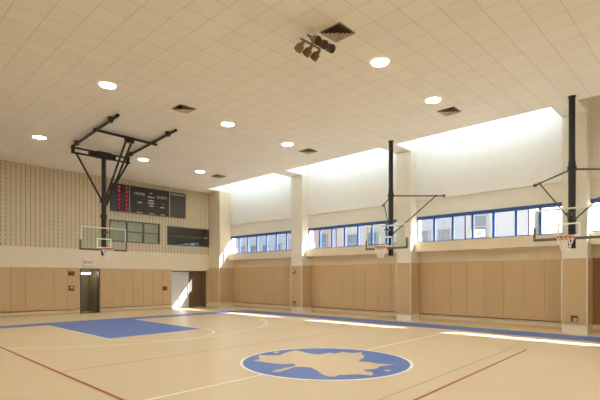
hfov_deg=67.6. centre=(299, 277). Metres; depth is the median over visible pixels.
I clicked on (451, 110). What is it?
ceiling vent
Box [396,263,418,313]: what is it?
pad
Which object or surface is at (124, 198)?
scoreboard
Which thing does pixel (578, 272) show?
pad
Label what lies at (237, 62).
ceiling
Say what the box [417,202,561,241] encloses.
window
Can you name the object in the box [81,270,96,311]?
door
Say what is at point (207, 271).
pad
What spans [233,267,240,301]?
pad
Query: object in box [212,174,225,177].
ceiling vent
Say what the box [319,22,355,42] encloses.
ceiling vent
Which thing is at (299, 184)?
pillar
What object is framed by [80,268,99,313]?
door frame
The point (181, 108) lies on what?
ceiling vent
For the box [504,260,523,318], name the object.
pad
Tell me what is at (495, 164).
wall
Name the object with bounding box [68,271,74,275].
alarm box
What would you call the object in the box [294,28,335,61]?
spotlights
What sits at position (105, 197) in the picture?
basketball hoop
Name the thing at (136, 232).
window
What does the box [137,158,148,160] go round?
recessed light
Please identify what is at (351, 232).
house
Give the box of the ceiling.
[0,0,599,192]
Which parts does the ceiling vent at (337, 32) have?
vent frame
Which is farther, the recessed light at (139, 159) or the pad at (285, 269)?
the pad at (285, 269)
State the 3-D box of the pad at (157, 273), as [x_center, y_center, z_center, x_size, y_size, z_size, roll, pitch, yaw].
[-8.351,0.535,26.290,0.049,2.110,0.596,0,0,44]
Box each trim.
[1,304,171,312]
[237,302,599,324]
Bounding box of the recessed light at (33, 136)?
[32,135,46,139]
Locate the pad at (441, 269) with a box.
[434,262,449,314]
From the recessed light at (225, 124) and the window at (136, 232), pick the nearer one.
the recessed light at (225, 124)
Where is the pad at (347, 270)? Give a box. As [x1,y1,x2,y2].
[342,264,353,308]
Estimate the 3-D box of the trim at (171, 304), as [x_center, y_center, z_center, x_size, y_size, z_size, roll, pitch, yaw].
[-10.142,1.605,24.439,0.044,0.023,12.250,0,0,44]
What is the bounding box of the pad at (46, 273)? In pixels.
[40,267,53,310]
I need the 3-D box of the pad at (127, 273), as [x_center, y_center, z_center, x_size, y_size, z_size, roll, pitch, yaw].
[-9.601,0.535,24.995,0.049,2.110,0.596,0,0,44]
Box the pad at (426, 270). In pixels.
[419,262,433,313]
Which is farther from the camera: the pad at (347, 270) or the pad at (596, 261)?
the pad at (347, 270)
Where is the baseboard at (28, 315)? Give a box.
[0,305,208,317]
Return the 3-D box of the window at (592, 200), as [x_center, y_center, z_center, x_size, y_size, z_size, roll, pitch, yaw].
[11.817,-2.090,13.083,5.775,1.120,0.070,0,0,44]
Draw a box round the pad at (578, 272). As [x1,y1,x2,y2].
[561,258,592,324]
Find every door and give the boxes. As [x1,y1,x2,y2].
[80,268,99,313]
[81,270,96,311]
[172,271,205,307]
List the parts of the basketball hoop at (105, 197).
board frame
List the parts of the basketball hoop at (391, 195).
board frame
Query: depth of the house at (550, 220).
27.95 m
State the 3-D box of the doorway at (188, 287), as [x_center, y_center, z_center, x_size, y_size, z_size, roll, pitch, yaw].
[-7.052,0.650,28.017,0.530,2.400,2.450,0,0,44]
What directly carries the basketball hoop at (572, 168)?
hanging from the ceiling
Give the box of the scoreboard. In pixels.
[110,183,185,217]
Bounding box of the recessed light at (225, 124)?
[220,122,234,126]
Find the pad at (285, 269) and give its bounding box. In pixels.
[282,266,289,304]
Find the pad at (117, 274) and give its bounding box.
[112,268,122,306]
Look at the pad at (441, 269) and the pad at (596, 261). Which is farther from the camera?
the pad at (441, 269)
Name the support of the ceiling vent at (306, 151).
in the ceiling
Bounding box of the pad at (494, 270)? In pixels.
[485,261,503,317]
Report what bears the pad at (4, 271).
attached to the wall at (43, 210)
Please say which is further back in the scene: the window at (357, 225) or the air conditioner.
the air conditioner
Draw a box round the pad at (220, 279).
[209,268,232,302]
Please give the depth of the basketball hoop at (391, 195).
17.76 m
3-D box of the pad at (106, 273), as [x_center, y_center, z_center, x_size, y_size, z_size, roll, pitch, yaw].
[-10.435,0.535,24.131,0.049,2.110,0.596,0,0,44]
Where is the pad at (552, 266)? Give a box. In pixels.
[545,259,560,321]
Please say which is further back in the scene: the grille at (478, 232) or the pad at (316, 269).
the grille at (478, 232)
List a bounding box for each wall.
[0,160,208,315]
[228,95,599,332]
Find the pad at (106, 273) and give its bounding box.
[101,268,111,307]
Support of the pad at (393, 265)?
attached to the wall at (495, 164)
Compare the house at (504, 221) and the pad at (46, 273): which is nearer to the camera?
the pad at (46, 273)
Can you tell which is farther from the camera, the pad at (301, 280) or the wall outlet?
the pad at (301, 280)
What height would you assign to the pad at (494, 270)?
2.210 m
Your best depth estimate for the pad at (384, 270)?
20.92 m
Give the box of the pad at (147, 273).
[143,269,152,305]
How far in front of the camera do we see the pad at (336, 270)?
22.93 m
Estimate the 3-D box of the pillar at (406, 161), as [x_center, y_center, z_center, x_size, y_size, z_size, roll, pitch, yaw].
[4.790,-1.800,19.737,0.710,7.300,0.850,0,0,44]
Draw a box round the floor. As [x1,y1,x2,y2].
[0,307,599,399]
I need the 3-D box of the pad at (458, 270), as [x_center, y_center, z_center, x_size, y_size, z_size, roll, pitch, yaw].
[6.542,0.435,18.454,0.715,2.210,0.059,0,0,44]
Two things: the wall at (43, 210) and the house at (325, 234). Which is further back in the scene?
the house at (325, 234)
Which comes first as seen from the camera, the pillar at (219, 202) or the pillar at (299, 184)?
the pillar at (299, 184)
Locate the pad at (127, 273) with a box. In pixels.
[123,269,132,306]
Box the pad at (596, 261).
[592,258,599,323]
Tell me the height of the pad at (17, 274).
2.110 m
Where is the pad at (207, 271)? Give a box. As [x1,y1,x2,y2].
[206,270,208,302]
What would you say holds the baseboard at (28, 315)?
attached to the wall at (43, 210)
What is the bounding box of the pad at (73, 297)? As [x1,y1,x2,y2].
[67,268,79,308]
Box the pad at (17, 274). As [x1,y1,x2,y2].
[10,267,24,311]
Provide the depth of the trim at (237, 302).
18.96 m
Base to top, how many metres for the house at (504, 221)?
11.000 m
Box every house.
[235,233,288,252]
[289,229,336,249]
[337,224,385,246]
[393,216,465,242]
[466,210,529,238]
[530,203,599,234]
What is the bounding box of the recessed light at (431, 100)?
[424,97,441,103]
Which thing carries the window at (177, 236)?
in the wall at (43, 210)
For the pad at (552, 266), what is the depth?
15.99 m
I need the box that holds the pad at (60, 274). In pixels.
[54,268,66,309]
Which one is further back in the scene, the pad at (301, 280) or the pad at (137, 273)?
the pad at (137, 273)
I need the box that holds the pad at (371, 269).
[366,264,377,310]
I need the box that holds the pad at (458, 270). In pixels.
[450,262,466,315]
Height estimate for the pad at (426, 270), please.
2.210 m
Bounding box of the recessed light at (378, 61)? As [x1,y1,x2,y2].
[369,57,390,66]
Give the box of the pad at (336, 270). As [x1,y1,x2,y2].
[331,265,341,307]
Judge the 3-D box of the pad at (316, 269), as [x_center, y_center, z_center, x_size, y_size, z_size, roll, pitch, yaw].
[0.868,0.435,23.934,0.714,2.210,0.059,0,0,44]
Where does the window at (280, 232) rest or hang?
in the wall at (495, 164)
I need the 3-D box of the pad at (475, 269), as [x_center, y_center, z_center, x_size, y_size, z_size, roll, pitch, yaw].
[7.059,0.435,17.955,0.715,2.210,0.059,0,0,44]
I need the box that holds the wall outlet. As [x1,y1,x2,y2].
[571,315,577,321]
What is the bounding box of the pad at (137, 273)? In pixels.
[133,269,142,305]
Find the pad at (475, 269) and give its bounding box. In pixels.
[467,261,484,316]
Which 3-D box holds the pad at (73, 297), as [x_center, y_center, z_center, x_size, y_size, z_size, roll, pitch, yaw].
[-11.595,0.535,22.930,0.049,2.110,0.616,0,0,44]
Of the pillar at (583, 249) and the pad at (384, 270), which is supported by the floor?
the pillar at (583, 249)
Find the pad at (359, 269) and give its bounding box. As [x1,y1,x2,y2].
[354,264,365,309]
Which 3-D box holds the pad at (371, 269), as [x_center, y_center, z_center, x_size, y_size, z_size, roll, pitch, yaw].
[3.449,0.435,21.442,0.714,2.210,0.059,0,0,44]
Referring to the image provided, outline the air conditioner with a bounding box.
[474,229,484,237]
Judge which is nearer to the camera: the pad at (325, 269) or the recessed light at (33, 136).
the recessed light at (33, 136)
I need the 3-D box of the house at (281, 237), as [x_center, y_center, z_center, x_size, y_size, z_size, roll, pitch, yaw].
[-3.702,-3.650,52.022,14.400,13.000,8.300,0,0,44]
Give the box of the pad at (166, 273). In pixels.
[162,269,171,304]
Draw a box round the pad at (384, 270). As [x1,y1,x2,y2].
[378,264,390,310]
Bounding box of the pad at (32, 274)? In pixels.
[25,267,39,310]
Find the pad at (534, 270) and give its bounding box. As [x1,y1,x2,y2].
[524,259,544,320]
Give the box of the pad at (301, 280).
[290,266,310,306]
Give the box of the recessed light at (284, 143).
[281,142,293,145]
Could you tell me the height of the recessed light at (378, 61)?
0.021 m
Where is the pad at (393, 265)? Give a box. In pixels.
[391,263,395,311]
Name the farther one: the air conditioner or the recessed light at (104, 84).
the air conditioner
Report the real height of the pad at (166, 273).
2.110 m
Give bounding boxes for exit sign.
[83,259,94,265]
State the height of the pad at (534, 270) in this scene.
2.210 m
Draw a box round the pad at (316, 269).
[311,265,320,306]
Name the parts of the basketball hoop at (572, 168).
board frame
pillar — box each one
[209,191,234,306]
[291,175,312,312]
[397,151,420,320]
[562,112,592,333]
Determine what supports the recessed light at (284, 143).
in the ceiling
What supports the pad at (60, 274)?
attached to the wall at (43, 210)
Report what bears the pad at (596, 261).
attached to the wall at (495, 164)
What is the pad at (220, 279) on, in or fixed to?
attached to the pillar at (219, 202)
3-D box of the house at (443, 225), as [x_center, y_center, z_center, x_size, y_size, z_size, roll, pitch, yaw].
[12.016,-3.650,36.843,6.500,13.000,8.300,0,0,44]
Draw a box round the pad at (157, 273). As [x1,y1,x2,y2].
[153,269,161,304]
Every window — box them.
[109,219,159,243]
[167,226,208,246]
[231,230,290,253]
[308,219,396,248]
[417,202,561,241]
[591,198,599,231]
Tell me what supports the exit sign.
attached to the wall at (43, 210)
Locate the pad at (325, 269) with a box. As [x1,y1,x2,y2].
[321,265,330,307]
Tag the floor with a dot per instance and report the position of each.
(187, 353)
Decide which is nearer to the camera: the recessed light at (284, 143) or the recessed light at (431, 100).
the recessed light at (431, 100)
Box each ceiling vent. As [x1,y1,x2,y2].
[171,104,195,113]
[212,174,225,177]
[299,148,317,153]
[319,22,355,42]
[437,106,461,115]
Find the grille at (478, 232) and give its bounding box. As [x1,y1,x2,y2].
[476,230,481,235]
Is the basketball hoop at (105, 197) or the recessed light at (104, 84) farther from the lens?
the basketball hoop at (105, 197)
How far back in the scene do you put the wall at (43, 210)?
22.93 m
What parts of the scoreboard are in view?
panel, message panel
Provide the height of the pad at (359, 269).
2.210 m
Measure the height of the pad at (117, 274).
2.110 m
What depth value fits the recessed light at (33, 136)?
17.35 m
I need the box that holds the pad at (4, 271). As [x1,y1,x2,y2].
[0,267,9,312]
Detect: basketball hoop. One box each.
[70,114,176,258]
[365,140,444,257]
[533,95,599,250]
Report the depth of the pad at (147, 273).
25.81 m
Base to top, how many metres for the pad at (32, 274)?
2.110 m
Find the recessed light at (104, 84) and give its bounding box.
[97,81,117,89]
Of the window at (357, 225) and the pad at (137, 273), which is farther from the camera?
the pad at (137, 273)

